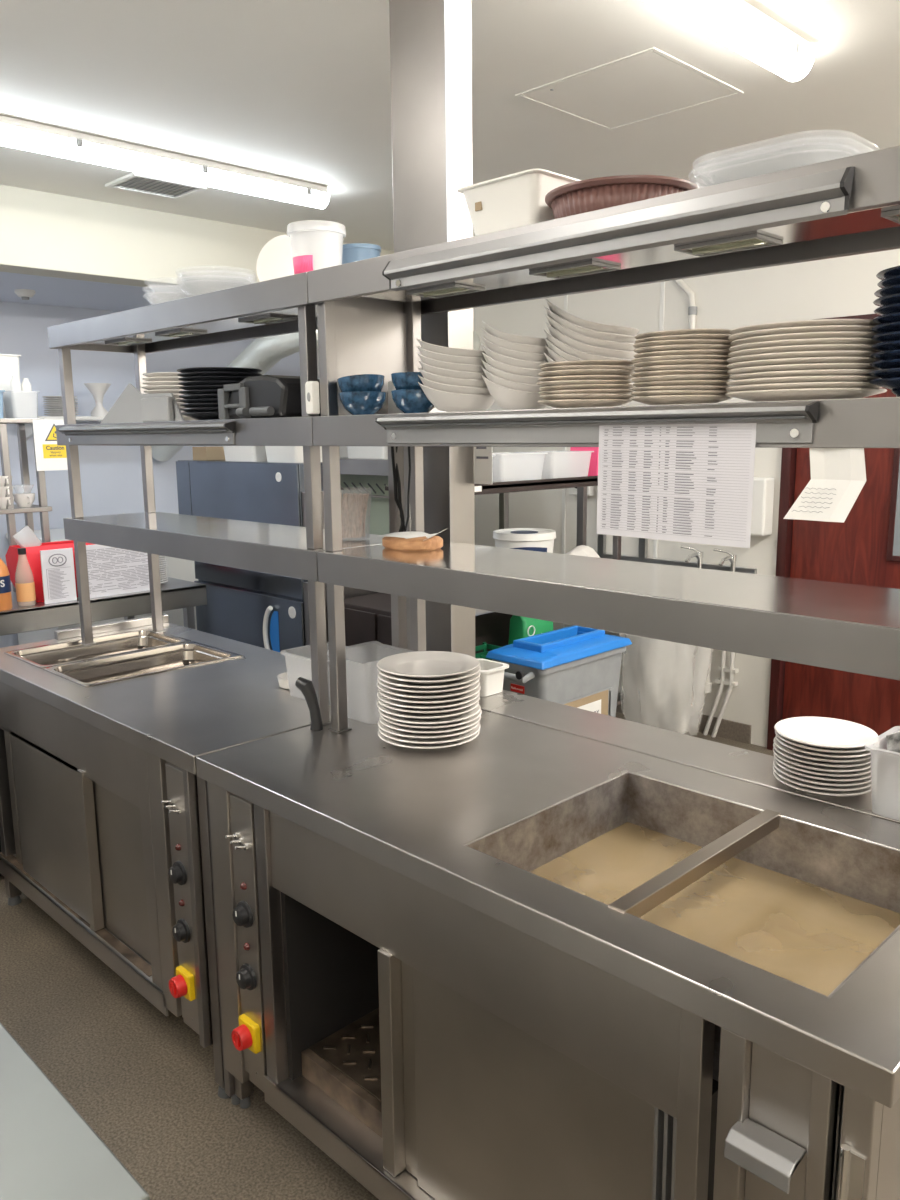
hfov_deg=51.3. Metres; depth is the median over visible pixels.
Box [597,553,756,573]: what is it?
backsplash
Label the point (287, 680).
pot
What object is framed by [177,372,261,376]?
plate
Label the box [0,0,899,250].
ceiling
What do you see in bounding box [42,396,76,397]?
plate
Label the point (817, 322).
plate
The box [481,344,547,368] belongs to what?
bowl
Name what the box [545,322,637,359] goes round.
bowl
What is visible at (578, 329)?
bowl
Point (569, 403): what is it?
plate
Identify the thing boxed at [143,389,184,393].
oval plate
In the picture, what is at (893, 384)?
dish
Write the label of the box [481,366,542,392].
bowl
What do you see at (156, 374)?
oval plate
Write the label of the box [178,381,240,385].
plate
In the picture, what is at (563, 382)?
plate
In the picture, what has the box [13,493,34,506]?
tea cup
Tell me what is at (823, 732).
dinner plate
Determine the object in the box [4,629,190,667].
pan
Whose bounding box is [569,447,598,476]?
file
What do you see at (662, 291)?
trim
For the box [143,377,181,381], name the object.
oval plate
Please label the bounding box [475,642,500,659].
plastic crate
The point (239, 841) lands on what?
toggle switch
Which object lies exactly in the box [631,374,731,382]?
plate
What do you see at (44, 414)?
plate
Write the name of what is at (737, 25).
strip light
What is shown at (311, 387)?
box
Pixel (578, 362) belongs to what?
plate
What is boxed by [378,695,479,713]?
dinner plate
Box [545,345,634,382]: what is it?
bowl
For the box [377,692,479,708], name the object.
dinner plate
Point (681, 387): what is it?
plate
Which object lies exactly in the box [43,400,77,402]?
plate
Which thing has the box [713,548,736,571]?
tap
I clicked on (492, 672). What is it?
tub
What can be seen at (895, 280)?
dish
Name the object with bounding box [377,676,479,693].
dinner plate
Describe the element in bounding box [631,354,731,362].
plate
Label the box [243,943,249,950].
indicator light
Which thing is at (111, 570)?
menu board
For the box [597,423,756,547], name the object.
list
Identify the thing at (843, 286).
wall
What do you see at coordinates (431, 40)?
column
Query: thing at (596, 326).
bowl
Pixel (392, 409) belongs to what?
paper slip
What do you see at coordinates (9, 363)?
tub
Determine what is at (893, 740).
sachet
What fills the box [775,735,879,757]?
dinner plate
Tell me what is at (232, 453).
tub
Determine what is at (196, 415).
plate
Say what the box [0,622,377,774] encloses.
countertop
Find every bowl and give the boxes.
[337,374,383,391]
[339,391,385,414]
[391,372,423,389]
[391,389,433,412]
[417,339,484,357]
[417,346,485,364]
[417,353,484,371]
[418,368,486,387]
[418,375,490,394]
[418,382,494,411]
[419,360,485,379]
[481,328,549,354]
[481,336,550,361]
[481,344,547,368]
[481,351,543,376]
[481,359,541,384]
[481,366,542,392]
[481,374,546,409]
[482,321,547,345]
[544,306,636,343]
[544,330,632,365]
[544,337,634,372]
[544,353,634,388]
[545,298,638,335]
[545,314,635,351]
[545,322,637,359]
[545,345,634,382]
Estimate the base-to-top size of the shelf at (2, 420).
0.022 m
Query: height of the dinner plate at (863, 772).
0.018 m
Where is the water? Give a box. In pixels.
[531,822,899,995]
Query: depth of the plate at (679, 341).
1.55 m
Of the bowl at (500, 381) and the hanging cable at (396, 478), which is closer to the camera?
the bowl at (500, 381)
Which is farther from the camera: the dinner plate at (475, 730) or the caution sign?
the caution sign
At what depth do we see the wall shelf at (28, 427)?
5.47 m
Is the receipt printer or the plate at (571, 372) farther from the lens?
the receipt printer
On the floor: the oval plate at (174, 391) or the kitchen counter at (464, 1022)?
the kitchen counter at (464, 1022)
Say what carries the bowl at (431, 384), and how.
on the bowl at (441, 400)
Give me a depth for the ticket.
2.25 m
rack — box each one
[0,418,51,591]
[340,457,513,534]
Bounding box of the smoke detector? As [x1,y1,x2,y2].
[14,289,35,299]
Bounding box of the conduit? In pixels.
[673,279,696,328]
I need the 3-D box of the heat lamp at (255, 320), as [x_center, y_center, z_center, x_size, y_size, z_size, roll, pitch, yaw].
[-0.484,-0.745,2.497,0.076,0.008,0.136,-11,14,-44]
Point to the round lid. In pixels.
(275, 259)
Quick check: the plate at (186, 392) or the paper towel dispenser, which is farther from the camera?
the paper towel dispenser
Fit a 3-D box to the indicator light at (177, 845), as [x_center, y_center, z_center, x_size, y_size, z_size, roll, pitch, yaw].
[-0.662,0.602,2.276,0.009,0.018,0.018,-11,14,-44]
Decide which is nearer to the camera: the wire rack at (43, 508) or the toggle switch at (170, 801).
the toggle switch at (170, 801)
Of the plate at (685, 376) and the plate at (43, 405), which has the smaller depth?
the plate at (685, 376)
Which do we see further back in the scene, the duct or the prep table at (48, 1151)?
the duct
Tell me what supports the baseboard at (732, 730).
attached to the wall at (843, 286)
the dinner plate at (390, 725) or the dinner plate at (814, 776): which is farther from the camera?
the dinner plate at (390, 725)
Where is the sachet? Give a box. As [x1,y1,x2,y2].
[886,731,899,766]
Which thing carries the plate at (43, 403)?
on the plate at (43, 405)
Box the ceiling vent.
[105,172,206,199]
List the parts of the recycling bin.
handle, lid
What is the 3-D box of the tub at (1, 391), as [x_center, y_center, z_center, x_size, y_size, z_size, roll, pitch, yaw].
[-2.139,-0.895,4.291,0.162,0.125,0.162,-11,14,-44]
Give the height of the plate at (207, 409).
0.022 m
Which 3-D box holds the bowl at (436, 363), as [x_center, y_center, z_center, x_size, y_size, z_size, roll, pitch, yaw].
[0.017,-0.494,2.002,0.172,0.068,0.164,1,10,11]
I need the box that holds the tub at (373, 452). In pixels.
[347,446,387,458]
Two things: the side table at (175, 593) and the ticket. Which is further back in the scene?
the side table at (175, 593)
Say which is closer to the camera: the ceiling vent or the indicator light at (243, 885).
the indicator light at (243, 885)
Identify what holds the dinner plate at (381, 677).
on the dinner plate at (390, 686)
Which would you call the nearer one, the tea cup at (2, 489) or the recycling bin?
the recycling bin
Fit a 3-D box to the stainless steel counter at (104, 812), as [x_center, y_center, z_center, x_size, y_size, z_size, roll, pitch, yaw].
[-0.854,0.649,2.973,0.758,0.930,1.497,-11,14,-44]
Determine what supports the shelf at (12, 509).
attached to the wire rack at (43, 508)
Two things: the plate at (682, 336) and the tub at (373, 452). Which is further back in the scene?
the tub at (373, 452)
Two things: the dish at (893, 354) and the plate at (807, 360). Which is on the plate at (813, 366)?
the plate at (807, 360)
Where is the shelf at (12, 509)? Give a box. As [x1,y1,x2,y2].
[0,504,51,514]
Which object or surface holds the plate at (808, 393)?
on the gantry at (369, 311)
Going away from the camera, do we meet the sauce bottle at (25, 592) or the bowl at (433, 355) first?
the bowl at (433, 355)
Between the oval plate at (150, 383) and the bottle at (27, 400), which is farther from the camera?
the bottle at (27, 400)
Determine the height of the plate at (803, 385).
0.018 m
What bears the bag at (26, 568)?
on the side table at (175, 593)
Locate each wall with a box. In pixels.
[0,301,299,647]
[317,249,899,746]
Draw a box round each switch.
[161,798,173,804]
[165,803,177,808]
[169,808,181,813]
[225,832,238,839]
[230,838,243,844]
[235,843,247,850]
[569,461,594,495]
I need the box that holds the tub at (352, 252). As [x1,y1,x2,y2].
[338,243,380,263]
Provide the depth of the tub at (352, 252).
2.34 m
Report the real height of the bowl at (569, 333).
0.099 m
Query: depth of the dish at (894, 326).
1.32 m
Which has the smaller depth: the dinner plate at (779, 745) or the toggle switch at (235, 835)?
the dinner plate at (779, 745)
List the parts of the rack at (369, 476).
drip panel, leg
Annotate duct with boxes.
[151,330,479,461]
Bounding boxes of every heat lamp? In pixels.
[112,341,142,345]
[167,332,198,337]
[248,317,288,323]
[417,287,472,296]
[539,265,608,277]
[686,238,771,254]
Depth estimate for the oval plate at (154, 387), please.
2.80 m
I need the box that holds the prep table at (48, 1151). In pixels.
[0,1022,149,1199]
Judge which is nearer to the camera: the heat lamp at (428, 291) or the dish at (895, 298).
the dish at (895, 298)
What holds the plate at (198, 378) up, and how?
on the plate at (187, 383)
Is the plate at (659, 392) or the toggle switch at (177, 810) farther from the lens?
the toggle switch at (177, 810)
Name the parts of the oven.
door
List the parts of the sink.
splash post, splash post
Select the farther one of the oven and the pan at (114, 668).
the oven
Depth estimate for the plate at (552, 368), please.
1.66 m
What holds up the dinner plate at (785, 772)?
on the dinner plate at (792, 780)
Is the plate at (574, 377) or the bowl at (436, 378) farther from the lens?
the bowl at (436, 378)
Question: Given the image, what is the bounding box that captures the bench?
[385,475,639,722]
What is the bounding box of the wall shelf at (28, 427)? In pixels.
[22,416,104,440]
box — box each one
[192,446,224,459]
[305,381,319,414]
[457,169,580,235]
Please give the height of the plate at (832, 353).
0.018 m
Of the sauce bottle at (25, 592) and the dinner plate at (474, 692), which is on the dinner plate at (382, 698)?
the dinner plate at (474, 692)
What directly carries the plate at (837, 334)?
on the plate at (811, 341)
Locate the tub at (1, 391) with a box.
[0,390,4,417]
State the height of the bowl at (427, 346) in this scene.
0.068 m
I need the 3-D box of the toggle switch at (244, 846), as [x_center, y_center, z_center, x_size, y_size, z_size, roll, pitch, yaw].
[-0.455,0.540,2.038,0.029,0.016,0.014,-11,14,-44]
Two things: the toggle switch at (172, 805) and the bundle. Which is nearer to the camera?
the toggle switch at (172, 805)
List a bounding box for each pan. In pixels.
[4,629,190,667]
[43,641,241,686]
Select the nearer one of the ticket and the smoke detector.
the ticket
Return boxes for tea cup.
[0,475,11,486]
[0,486,12,496]
[0,496,13,508]
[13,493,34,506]
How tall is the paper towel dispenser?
0.285 m
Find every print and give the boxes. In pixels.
[511,530,537,533]
[527,625,541,635]
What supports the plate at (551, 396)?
on the plate at (569, 403)
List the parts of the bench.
leg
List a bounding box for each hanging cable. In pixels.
[391,446,406,531]
[404,446,410,531]
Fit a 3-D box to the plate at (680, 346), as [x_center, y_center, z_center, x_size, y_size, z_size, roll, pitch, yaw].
[0.406,-0.427,1.622,0.174,0.016,0.174,-11,14,-44]
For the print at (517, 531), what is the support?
on the bucket
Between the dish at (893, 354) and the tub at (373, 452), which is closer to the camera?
the dish at (893, 354)
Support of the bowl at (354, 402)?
on the gantry at (369, 311)
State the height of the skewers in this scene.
0.114 m
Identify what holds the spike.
on the gantry at (369, 311)
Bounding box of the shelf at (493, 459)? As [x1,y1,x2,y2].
[340,457,513,461]
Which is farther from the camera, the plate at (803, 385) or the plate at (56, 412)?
the plate at (56, 412)
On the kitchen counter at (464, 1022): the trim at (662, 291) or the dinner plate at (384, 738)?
the dinner plate at (384, 738)
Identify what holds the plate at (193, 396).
on the plate at (187, 401)
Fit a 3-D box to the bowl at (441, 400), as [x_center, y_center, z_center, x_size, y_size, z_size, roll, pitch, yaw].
[0.017,-0.435,2.011,0.172,0.068,0.164,1,10,11]
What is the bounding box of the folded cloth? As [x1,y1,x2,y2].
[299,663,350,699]
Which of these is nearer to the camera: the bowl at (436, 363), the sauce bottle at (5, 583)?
the bowl at (436, 363)
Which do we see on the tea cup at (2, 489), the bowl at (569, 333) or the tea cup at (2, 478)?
the tea cup at (2, 478)
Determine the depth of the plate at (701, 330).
1.55 m
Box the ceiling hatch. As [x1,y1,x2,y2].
[515,47,742,130]
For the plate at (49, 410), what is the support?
on the plate at (56, 412)
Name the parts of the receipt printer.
frame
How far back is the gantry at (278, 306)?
2.58 m
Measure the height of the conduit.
0.850 m
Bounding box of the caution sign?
[32,419,67,470]
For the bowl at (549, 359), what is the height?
0.099 m
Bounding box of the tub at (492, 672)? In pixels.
[477,658,508,696]
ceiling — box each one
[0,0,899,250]
[0,272,203,311]
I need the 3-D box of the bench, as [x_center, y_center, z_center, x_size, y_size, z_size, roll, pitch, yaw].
[0.221,0.148,4.323,1.400,1.420,0.655,-11,14,-44]
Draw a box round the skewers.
[341,493,368,538]
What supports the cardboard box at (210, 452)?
on the oven
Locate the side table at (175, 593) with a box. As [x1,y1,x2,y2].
[0,577,206,635]
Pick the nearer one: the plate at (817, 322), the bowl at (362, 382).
the plate at (817, 322)
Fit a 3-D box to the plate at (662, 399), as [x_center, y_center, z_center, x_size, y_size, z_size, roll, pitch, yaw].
[0.403,-0.347,1.637,0.174,0.016,0.174,-10,14,-44]
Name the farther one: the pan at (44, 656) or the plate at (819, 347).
the pan at (44, 656)
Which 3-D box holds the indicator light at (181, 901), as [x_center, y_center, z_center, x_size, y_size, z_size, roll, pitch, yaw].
[-0.661,0.745,2.301,0.009,0.018,0.018,-11,14,-44]
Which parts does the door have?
frame, frame, vision panel, pane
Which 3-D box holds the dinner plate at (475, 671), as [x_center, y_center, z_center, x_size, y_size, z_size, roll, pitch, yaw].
[-0.049,0.169,2.203,0.242,0.020,0.242,-11,14,-44]
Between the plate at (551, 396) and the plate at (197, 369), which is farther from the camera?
the plate at (197, 369)
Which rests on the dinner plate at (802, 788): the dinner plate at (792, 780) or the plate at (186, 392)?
the dinner plate at (792, 780)
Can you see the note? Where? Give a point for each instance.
(838, 475)
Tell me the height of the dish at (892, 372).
0.028 m
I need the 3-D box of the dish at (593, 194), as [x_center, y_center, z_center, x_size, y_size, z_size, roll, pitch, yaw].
[0.307,-0.697,1.679,0.272,0.054,0.272,-11,14,-44]
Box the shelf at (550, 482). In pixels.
[385,475,597,494]
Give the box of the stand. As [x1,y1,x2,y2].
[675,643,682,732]
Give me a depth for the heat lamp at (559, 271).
1.78 m
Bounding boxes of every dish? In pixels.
[545,175,699,218]
[868,368,899,378]
[869,377,899,396]
[870,350,899,360]
[870,359,899,368]
[871,321,899,333]
[871,331,899,342]
[872,312,899,323]
[872,340,899,350]
[873,293,899,306]
[874,284,899,297]
[874,303,899,314]
[876,266,899,279]
[877,275,899,287]
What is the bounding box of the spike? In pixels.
[382,524,442,550]
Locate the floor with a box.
[0,712,899,1199]
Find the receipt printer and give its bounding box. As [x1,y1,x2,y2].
[217,375,320,418]
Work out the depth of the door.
4.48 m
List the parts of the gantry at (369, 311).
post, panel, post, heat lamp frame, heat lamp frame, ticket rail, shelf, shelf, shelf, shelf, shelf, ticket rail, heat lamp frame, heat lamp frame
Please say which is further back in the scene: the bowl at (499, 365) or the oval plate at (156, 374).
the oval plate at (156, 374)
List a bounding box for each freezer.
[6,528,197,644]
[194,561,380,662]
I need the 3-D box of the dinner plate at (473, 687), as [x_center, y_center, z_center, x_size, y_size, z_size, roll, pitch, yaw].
[-0.050,0.204,2.206,0.242,0.020,0.242,-11,14,-44]
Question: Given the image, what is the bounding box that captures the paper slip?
[388,381,444,413]
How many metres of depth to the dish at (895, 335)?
1.32 m
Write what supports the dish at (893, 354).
on the dish at (894, 363)
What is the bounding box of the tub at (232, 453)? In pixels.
[223,446,266,461]
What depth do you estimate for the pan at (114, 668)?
3.11 m
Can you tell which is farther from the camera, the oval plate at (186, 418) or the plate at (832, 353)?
the oval plate at (186, 418)
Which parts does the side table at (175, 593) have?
leg, leg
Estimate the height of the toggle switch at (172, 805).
0.016 m
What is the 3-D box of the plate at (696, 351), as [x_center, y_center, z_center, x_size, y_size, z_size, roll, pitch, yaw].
[0.407,-0.419,1.625,0.174,0.016,0.174,-11,15,-44]
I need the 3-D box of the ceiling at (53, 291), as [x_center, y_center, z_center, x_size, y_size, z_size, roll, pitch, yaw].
[-2.779,-1.618,4.641,6.100,0.050,1.120,-11,14,-44]
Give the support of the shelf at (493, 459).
attached to the rack at (369, 476)
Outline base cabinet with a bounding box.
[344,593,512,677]
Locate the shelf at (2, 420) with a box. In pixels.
[0,418,43,423]
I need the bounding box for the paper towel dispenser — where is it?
[751,477,773,535]
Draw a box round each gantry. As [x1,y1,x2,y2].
[47,272,406,725]
[307,146,899,733]
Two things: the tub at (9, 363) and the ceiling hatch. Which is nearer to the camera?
the ceiling hatch
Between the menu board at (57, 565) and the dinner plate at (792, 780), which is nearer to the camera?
the dinner plate at (792, 780)
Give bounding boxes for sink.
[597,534,756,573]
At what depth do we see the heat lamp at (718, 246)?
1.55 m
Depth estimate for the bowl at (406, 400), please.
2.03 m
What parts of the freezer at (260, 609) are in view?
door, door handle, post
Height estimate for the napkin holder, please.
0.118 m
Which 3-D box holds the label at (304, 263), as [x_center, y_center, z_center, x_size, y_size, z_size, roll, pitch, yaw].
[-0.326,-0.845,2.303,0.145,0.139,0.145,-11,14,-44]
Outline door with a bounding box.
[767,314,899,775]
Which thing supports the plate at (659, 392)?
on the plate at (662, 399)
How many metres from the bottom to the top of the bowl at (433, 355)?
0.068 m
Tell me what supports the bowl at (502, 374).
on the bowl at (500, 381)
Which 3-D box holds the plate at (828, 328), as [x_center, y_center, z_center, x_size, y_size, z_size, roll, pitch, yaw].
[0.570,-0.415,1.495,0.244,0.018,0.244,-11,14,-44]
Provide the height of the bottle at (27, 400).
0.180 m
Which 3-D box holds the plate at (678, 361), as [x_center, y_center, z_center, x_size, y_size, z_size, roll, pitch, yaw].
[0.407,-0.403,1.628,0.174,0.016,0.174,-10,14,-44]
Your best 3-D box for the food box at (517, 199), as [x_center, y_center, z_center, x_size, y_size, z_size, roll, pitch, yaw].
[0.140,-0.746,1.817,0.166,0.105,0.212,-11,14,-44]
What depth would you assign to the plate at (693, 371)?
1.56 m
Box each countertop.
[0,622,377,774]
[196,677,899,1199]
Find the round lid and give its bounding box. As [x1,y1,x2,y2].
[256,235,309,281]
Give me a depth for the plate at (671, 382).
1.56 m
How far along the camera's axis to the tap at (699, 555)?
4.87 m
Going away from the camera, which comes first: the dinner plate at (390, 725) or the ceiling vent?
the dinner plate at (390, 725)
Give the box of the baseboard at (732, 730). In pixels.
[616,700,751,743]
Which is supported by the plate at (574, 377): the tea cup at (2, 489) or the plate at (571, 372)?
the plate at (571, 372)
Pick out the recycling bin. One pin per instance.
(573, 666)
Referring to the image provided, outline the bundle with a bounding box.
[566,545,599,557]
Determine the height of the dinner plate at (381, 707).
0.020 m
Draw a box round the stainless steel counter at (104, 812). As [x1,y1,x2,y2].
[0,614,377,1098]
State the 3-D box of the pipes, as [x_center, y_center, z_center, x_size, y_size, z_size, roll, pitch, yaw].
[1.303,0.307,4.972,0.418,0.863,0.203,0,10,4]
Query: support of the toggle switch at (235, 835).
attached to the kitchen counter at (464, 1022)
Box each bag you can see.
[5,540,93,602]
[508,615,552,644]
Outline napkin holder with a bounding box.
[101,383,184,422]
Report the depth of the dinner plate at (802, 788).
1.84 m
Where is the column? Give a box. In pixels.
[389,0,474,657]
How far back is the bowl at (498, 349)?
1.85 m
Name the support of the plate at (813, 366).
on the plate at (824, 372)
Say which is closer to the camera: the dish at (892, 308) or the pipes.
the dish at (892, 308)
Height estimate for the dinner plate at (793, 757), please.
0.018 m
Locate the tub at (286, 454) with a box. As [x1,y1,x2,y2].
[265,446,321,462]
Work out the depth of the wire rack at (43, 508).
4.43 m
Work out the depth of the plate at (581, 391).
1.67 m
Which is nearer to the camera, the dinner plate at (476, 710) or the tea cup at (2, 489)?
the dinner plate at (476, 710)
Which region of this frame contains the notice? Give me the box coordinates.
[474,447,491,483]
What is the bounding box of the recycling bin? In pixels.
[486,625,631,716]
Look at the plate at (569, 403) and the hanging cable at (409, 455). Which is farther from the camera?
the hanging cable at (409, 455)
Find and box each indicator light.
[175,843,180,850]
[179,899,184,905]
[240,882,246,889]
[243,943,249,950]
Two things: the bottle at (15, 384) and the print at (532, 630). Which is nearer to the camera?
the print at (532, 630)
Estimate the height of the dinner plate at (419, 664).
0.020 m
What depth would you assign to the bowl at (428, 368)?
1.94 m
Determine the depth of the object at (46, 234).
4.71 m
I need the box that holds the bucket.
[493,528,555,552]
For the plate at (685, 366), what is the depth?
1.56 m
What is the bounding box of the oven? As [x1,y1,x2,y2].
[176,460,342,528]
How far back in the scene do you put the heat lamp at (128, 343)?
3.06 m
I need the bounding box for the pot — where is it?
[277,671,299,688]
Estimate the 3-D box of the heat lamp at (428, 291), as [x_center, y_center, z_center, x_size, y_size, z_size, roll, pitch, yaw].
[-0.010,-0.667,2.029,0.076,0.008,0.136,-11,14,-44]
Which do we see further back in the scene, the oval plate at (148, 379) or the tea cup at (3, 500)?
the tea cup at (3, 500)
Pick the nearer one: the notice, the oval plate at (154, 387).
the notice
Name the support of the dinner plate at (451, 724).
on the dinner plate at (390, 725)
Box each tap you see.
[681,545,702,568]
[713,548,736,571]
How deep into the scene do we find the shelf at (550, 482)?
3.97 m
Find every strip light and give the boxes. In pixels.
[0,115,329,208]
[644,0,813,81]
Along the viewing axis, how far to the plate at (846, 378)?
1.41 m
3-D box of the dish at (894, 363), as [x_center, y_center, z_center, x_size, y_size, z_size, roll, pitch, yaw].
[0.706,-0.330,1.345,0.190,0.028,0.190,-11,14,-44]
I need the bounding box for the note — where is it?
[783,448,865,522]
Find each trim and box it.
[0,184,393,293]
[561,281,664,702]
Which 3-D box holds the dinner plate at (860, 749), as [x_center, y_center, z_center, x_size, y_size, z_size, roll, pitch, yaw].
[0.760,0.282,1.894,0.196,0.018,0.196,-11,14,-44]
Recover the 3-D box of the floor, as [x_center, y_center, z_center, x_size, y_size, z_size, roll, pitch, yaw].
[-0.534,1.160,2.879,6.100,0.050,7.400,-11,14,-44]
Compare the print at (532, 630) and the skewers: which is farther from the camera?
the print at (532, 630)
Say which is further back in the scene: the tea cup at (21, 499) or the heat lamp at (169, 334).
the tea cup at (21, 499)
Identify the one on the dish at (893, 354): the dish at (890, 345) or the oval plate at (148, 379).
the dish at (890, 345)
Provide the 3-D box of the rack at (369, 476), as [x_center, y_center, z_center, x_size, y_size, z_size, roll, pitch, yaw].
[-0.233,-0.098,5.574,0.500,1.475,1.190,-11,14,-44]
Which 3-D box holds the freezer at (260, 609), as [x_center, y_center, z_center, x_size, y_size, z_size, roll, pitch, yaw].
[-0.782,0.281,4.917,0.690,0.972,1.000,-11,14,-44]
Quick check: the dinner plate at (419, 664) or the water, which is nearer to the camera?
the water
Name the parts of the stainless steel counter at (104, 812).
leg, post, sliding door, rail, sliding door, control knob, isolator knob, control knob, control panel, isolator plate, leg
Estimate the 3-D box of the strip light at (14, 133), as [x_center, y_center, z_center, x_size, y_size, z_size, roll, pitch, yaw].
[-1.248,-1.762,3.759,1.840,0.087,0.114,-11,14,-44]
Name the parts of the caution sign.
notice panel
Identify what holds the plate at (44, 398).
on the plate at (48, 401)
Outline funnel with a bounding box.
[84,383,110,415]
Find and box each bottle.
[0,558,12,610]
[10,376,22,417]
[15,548,35,601]
[21,378,33,417]
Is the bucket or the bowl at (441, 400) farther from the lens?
the bucket
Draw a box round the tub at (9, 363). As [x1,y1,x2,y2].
[0,354,21,417]
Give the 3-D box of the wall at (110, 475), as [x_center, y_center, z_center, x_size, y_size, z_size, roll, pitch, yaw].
[-3.127,-0.471,5.211,6.100,2.400,0.100,-11,14,-44]
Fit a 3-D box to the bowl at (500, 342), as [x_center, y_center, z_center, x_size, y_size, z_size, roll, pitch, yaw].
[0.139,-0.513,1.901,0.151,0.078,0.144,1,10,11]
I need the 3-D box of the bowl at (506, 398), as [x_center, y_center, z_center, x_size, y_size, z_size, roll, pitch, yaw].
[0.139,-0.424,1.919,0.151,0.078,0.144,1,10,11]
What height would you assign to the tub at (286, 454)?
0.120 m
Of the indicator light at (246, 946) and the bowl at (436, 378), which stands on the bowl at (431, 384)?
the bowl at (436, 378)
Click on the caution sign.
(50, 456)
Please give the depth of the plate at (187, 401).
2.56 m
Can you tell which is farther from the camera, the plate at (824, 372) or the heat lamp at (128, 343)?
the heat lamp at (128, 343)
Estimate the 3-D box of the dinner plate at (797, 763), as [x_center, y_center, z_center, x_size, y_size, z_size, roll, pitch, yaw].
[0.758,0.320,1.899,0.196,0.018,0.196,-11,14,-44]
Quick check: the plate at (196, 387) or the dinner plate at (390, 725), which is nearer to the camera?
the dinner plate at (390, 725)
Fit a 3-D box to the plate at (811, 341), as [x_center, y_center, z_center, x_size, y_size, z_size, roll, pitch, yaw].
[0.572,-0.397,1.494,0.244,0.018,0.244,-11,14,-44]
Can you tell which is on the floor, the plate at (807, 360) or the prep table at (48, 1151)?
the prep table at (48, 1151)
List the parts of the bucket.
lid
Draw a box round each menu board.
[40,548,76,603]
[86,544,149,597]
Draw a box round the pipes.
[680,644,738,736]
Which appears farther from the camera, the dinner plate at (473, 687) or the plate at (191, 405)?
the plate at (191, 405)
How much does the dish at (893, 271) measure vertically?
0.028 m
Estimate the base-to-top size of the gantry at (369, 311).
1.077 m
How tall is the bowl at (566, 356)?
0.099 m
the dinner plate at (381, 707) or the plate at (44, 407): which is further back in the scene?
the plate at (44, 407)
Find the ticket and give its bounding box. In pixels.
[380,529,445,540]
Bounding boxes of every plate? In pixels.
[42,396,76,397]
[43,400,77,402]
[43,403,77,404]
[43,405,77,406]
[44,398,77,399]
[44,407,77,408]
[44,409,77,411]
[44,411,78,413]
[44,414,78,415]
[141,385,181,389]
[142,372,180,376]
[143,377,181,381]
[143,381,182,385]
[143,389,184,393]
[177,367,261,372]
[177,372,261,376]
[178,376,246,381]
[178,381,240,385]
[179,385,223,389]
[179,390,231,394]
[179,394,230,398]
[180,399,217,403]
[180,403,217,407]
[180,407,218,411]
[181,412,219,419]
[182,415,196,420]
[377,651,479,678]
[377,671,480,688]
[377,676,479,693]
[377,681,479,698]
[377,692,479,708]
[377,701,478,718]
[378,666,480,683]
[378,685,480,703]
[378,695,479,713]
[378,705,480,723]
[378,720,479,737]
[378,730,479,748]
[379,715,480,732]
[379,724,480,743]
[380,709,481,727]
[536,380,631,386]
[538,369,633,376]
[538,375,633,381]
[538,399,632,407]
[539,360,634,367]
[539,384,633,390]
[539,389,632,394]
[539,394,633,399]
[540,365,635,371]
[630,395,732,404]
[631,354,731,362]
[631,369,731,377]
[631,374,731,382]
[631,385,730,391]
[631,390,731,396]
[633,339,731,347]
[633,344,731,353]
[633,349,730,357]
[633,359,730,367]
[633,364,730,371]
[633,380,729,386]
[634,328,731,339]
[635,334,730,342]
[725,388,886,401]
[726,357,881,368]
[726,375,881,385]
[726,382,881,391]
[727,350,879,362]
[727,363,879,374]
[728,325,873,340]
[728,344,882,356]
[729,338,880,351]
[729,369,874,379]
[730,319,880,334]
[730,331,879,345]
[773,737,877,762]
[773,743,876,766]
[773,747,876,771]
[773,760,876,785]
[773,765,876,790]
[773,770,876,795]
[774,717,878,748]
[774,754,876,776]
[774,757,877,781]
[775,731,878,752]
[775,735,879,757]
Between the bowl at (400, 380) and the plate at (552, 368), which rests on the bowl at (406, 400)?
the bowl at (400, 380)
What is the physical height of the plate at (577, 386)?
0.016 m
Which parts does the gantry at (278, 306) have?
post, heat lamp frame, ticket rail, post, heat lamp frame, shelf, shelf, shelf, shelf, shelf, heat lamp frame, post, post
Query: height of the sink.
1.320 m
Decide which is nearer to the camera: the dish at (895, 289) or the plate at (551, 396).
the dish at (895, 289)
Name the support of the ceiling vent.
in the ceiling at (300, 90)

